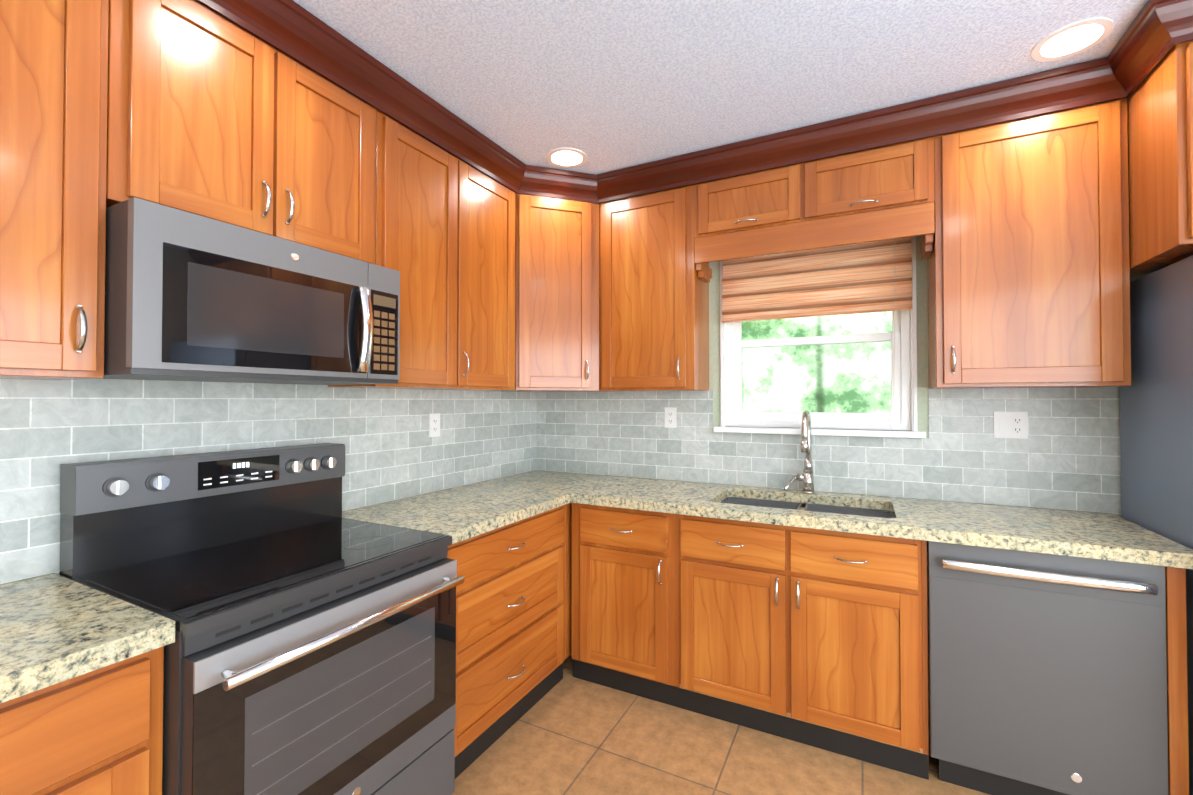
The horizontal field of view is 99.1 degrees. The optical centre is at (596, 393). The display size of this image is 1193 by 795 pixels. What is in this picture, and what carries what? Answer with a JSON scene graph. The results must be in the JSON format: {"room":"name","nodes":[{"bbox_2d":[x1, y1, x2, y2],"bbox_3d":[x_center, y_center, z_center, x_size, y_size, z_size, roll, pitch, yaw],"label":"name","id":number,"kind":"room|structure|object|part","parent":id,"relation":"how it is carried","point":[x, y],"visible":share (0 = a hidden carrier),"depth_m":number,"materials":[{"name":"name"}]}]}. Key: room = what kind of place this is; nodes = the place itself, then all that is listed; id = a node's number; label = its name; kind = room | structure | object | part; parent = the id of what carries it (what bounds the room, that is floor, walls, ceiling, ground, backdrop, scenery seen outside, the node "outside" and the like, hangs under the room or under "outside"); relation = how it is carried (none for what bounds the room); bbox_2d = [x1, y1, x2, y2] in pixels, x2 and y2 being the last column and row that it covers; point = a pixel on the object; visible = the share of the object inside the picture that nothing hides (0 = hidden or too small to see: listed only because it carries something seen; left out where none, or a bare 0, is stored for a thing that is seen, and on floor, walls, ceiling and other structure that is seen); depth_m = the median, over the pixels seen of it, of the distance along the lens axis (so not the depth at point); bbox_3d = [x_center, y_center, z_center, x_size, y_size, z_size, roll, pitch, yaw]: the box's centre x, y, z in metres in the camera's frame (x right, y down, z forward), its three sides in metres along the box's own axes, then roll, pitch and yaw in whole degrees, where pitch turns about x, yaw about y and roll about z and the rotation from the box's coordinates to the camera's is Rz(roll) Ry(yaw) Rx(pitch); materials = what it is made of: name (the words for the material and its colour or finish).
{"room":"kitchen","nodes":[
{"label":"kitchen","id":0,"kind":"room"},
{"bbox_2d":[451,654,989,794],"bbox_3d":[0.290,1.415,0.530,4.100,0.080,4.620,0,-1,27],"label":"floor","id":1,"kind":"structure","parent":0,"point":[568,734],"depth_m":1.94,"materials":[{"name":"tile"}]},
{"bbox_2d":[0,646,163,794],"bbox_3d":[-1.343,0.944,0.829,0.608,0.870,0.812,0,-1,27],"label":"base cabinet","id":2,"kind":"object","parent":1,"relation":"on","point":[98,731],"depth_m":0.95,"materials":[{"name":"brown wood"}]},
{"bbox_2d":[0,573,174,703],"bbox_3d":[-1.331,0.485,0.829,0.632,0.043,0.812,0,-1,27],"label":"countertop","id":3,"kind":"structure","parent":2,"relation":"on","point":[54,628],"depth_m":1.00,"materials":[{"name":"stone"}]},
{"bbox_2d":[59,443,464,794],"bbox_3d":[-0.906,0.787,1.493,0.732,1.200,0.758,0,-1,27],"label":"range","id":4,"kind":"object","parent":1,"relation":"on","point":[311,650],"visible":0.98,"depth_m":1.36,"materials":[{"name":"black metal"}]},
{"bbox_2d":[446,503,571,778],"bbox_3d":[-0.604,0.963,2.250,0.608,0.870,0.860,0,-1,27],"label":"base cabinet","id":5,"kind":"object","parent":1,"relation":"on","point":[514,599],"depth_m":2.07,"materials":[{"name":"brown wood"}]},
{"bbox_2d":[342,482,575,543],"bbox_3d":[-0.588,0.504,2.227,0.660,0.043,0.822,0,-1,27],"label":"countertop","id":6,"kind":"structure","parent":5,"relation":"on","point":[464,512],"depth_m":2.13,"materials":[{"name":"stone"}]},
{"bbox_2d":[572,503,719,710],"bbox_3d":[0.262,0.968,2.629,0.574,0.870,0.608,0,-1,27],"label":"base cabinet","id":7,"kind":"object","parent":1,"relation":"on","point":[646,584],"depth_m":2.32,"materials":[{"name":"brown wood"}]},
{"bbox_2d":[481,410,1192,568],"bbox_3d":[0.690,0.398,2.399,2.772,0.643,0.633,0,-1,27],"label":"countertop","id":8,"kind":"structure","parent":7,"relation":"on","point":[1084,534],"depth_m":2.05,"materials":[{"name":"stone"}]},
{"bbox_2d":[783,410,815,493],"bbox_3d":[0.966,0.281,2.435,0.140,0.408,0.225,0,-1,27],"label":"faucet","id":9,"kind":"object","parent":8,"relation":"on","point":[807,477],"depth_m":2.47,"materials":[{"name":"silver metal"}]},
{"bbox_2d":[720,497,893,517],"bbox_3d":[0.913,0.623,2.280,0.742,0.191,0.402,0,-1,27],"label":"sink","id":10,"kind":"object","parent":8,"relation":"in","point":[774,502],"depth_m":2.42,"materials":[{"name":"silver metal"}]},
{"bbox_2d":[927,541,1168,794],"bbox_3d":[1.572,0.959,1.901,0.600,0.868,0.654,0,-1,27],"label":"dishwasher","id":11,"kind":"object","parent":1,"relation":"on","point":[1047,674],"visible":0.96,"depth_m":1.66,"materials":[{"name":"grey metal"}]},
{"bbox_2d":[1120,255,1192,794],"bbox_3d":[2.274,0.479,1.420,0.910,1.815,0.832,0,-1,27],"label":"fridge","id":12,"kind":"object","parent":1,"relation":"on","point":[1156,418],"visible":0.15,"depth_m":1.72,"materials":[{"name":"grey metal"}]},
{"bbox_2d":[293,0,1147,174],"bbox_3d":[0.290,-1.245,0.565,4.100,0.080,4.620,0,-1,27],"label":"ceiling","id":13,"kind":"structure","parent":0,"point":[604,86],"depth_m":1.80,"materials":[{"name":"white paint"}]},
{"bbox_2d":[546,148,586,167],"bbox_3d":[-0.148,-1.176,2.540,0.204,0.004,0.204,0,-1,27],"label":"recessed light","id":14,"kind":"object","parent":13,"relation":"in","point":[568,157],"visible":1,"depth_m":2.53,"materials":[{"name":"white"}]},
{"bbox_2d":[196,0,1192,203],"bbox_3d":[0.615,-1.130,0.931,3.423,0.124,2.750,0,-1,27],"label":"crown molding","id":15,"kind":"structure","parent":13,"relation":"attached to","point":[1155,33],"depth_m":1.98,"materials":[{"name":"brown wood"}]},
{"bbox_2d":[1031,18,1113,61],"bbox_3d":[1.597,-1.187,1.711,0.204,0.004,0.204,0,-1,27],"label":"recessed light","id":16,"kind":"object","parent":13,"relation":"in","point":[1072,39],"visible":1,"depth_m":1.70,"materials":[{"name":"white"}]},
{"bbox_2d":[545,235,1131,517],"bbox_3d":[1.319,0.111,2.526,4.100,2.580,0.160,0,-1,27],"label":"wall","id":17,"kind":"structure","parent":0,"point":[922,340],"depth_m":2.35,"materials":[{"name":"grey paint"}]},
{"bbox_2d":[501,193,617,391],"bbox_3d":[-0.266,-0.534,2.916,0.609,1.040,0.621,0,-1,27],"label":"upper cabinet","id":18,"kind":"object","parent":17,"relation":"attached to","point":[557,295],"visible":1,"depth_m":2.70,"materials":[{"name":"brown wood"}]},
{"bbox_2d":[600,184,711,391],"bbox_3d":[0.315,-0.535,2.793,0.532,1.040,0.303,0,-1,27],"label":"upper cabinet","id":19,"kind":"object","parent":17,"relation":"attached to","point":[655,276],"depth_m":2.65,"materials":[{"name":"brown wood"}]},
{"bbox_2d":[696,135,939,253],"bbox_3d":[1.001,-0.922,2.442,1.015,0.275,0.303,0,-1,27],"label":"upper cabinet","id":20,"kind":"object","parent":17,"relation":"attached to","point":[879,190],"depth_m":2.27,"materials":[{"name":"brown wood"}]},
{"bbox_2d":[713,236,925,437],"bbox_3d":[1.092,-0.275,2.587,0.965,0.959,0.150,0,-1,27],"label":"window","id":21,"kind":"structure","parent":17,"relation":"in","point":[734,418],"depth_m":2.55,"materials":[{"name":"white plastic"}]},
{"bbox_2d":[722,237,911,429],"bbox_3d":[1.061,-0.294,2.529,0.867,0.929,0.043,0,-1,27],"label":"blind","id":22,"kind":"object","parent":21,"relation":"attached to","point":[871,277],"visible":0.79,"depth_m":2.50,"materials":[{"name":"brown fabric"}]},
{"bbox_3d":[1.064,-0.294,2.534,0.867,0.929,0.032,0,-1,27],"label":"blind headrail cord","id":23,"kind":"part","parent":22,"relation":"part of","materials":[{"name":"white wood"}]},
{"bbox_2d":[537,386,1120,513],"bbox_3d":[0.854,0.230,2.670,2.800,0.514,0.008,0,-1,27],"label":"backsplash","id":24,"kind":"structure","parent":17,"relation":"attached to","point":[1066,455],"depth_m":2.38,"materials":[{"name":"tile"}]},
{"bbox_2d":[665,407,676,427],"bbox_3d":[0.420,0.136,2.888,0.070,0.115,0.007,0,-1,27],"label":"electrical outlet","id":25,"kind":"object","parent":24,"relation":"attached to","point":[670,417],"visible":1,"depth_m":2.88,"materials":[{"name":"white plastic"}]},
{"bbox_2d":[994,411,1027,438],"bbox_3d":[1.778,0.135,2.183,0.115,0.115,0.007,0,-1,27],"label":"electrical outlet","id":26,"kind":"object","parent":24,"relation":"attached to","point":[1014,425],"visible":1,"depth_m":2.18,"materials":[{"name":"white plastic"}]},
{"bbox_2d":[924,98,1130,388],"bbox_3d":[1.709,-0.545,2.068,0.581,1.040,0.303,0,-1,27],"label":"upper cabinet","id":27,"kind":"object","parent":17,"relation":"attached to","point":[1021,226],"depth_m":1.93,"materials":[{"name":"brown wood"}]},
{"bbox_2d":[1127,41,1192,281],"bbox_3d":[2.324,-0.762,1.560,0.975,0.620,0.643,0,-1,27],"label":"upper cabinet","id":28,"kind":"object","parent":17,"relation":"attached to","point":[1160,135],"visible":0.67,"depth_m":1.63,"materials":[{"name":"brown wood"}]},
{"bbox_3d":[-1.457,0.097,1.456,0.160,2.580,4.300,0,-1,27],"label":"wall","id":29,"kind":"structure","parent":0,"visible":0},
{"bbox_2d":[0,0,115,379],"bbox_3d":[-1.478,-0.560,0.919,0.303,1.040,0.813,0,-1,27],"label":"upper cabinet","id":30,"kind":"object","parent":29,"relation":"attached to","point":[54,53],"depth_m":1.13,"materials":[{"name":"brown wood"}]},
{"bbox_2d":[104,0,379,265],"bbox_3d":[-1.114,-0.767,1.622,0.303,0.608,0.760,0,-1,27],"label":"upper cabinet","id":31,"kind":"object","parent":29,"relation":"attached to","point":[194,107],"depth_m":1.46,"materials":[{"name":"brown wood"}]},
{"bbox_2d":[100,197,399,384],"bbox_3d":[-1.043,-0.241,1.578,0.460,0.404,0.756,0,-1,27],"label":"microwave","id":32,"kind":"object","parent":31,"relation":"attached to","point":[191,296],"visible":1,"depth_m":1.35,"materials":[{"name":"grey metal"}]},
{"bbox_2d":[0,379,536,583],"bbox_3d":[-1.094,0.254,1.969,0.008,0.680,3.048,0,-1,27],"label":"backsplash","id":33,"kind":"structure","parent":29,"relation":"attached to","point":[394,450],"depth_m":1.73,"materials":[{"name":"tile"}]},
{"bbox_2d":[429,413,439,436],"bbox_3d":[-0.801,0.156,2.517,0.007,0.115,0.070,0,-1,27],"label":"electrical outlet","id":34,"kind":"object","parent":33,"relation":"attached to","point":[434,425],"visible":1,"depth_m":2.51,"materials":[{"name":"white plastic"}]},
{"bbox_2d":[328,112,471,390],"bbox_3d":[-0.828,-0.544,2.169,0.303,1.040,0.477,0,-1,27],"label":"upper cabinet","id":35,"kind":"object","parent":29,"relation":"attached to","point":[426,191],"depth_m":2.11,"materials":[{"name":"brown wood"}]},
{"bbox_2d":[472,167,514,390],"bbox_3d":[-0.659,-0.539,2.495,0.303,1.040,0.508,0,-1,27],"label":"upper cabinet","id":36,"kind":"object","parent":29,"relation":"attached to","point":[493,204],"depth_m":2.48,"materials":[{"name":"brown wood"}]},
{"label":"outside","id":37,"kind":"structure","parent":0,"visible":0},
{"bbox_2d":[742,311,891,412],"bbox_3d":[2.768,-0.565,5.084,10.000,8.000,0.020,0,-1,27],"label":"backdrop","id":38,"kind":"structure","parent":37,"point":[852,356],"depth_m":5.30,"materials":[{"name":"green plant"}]}
]}

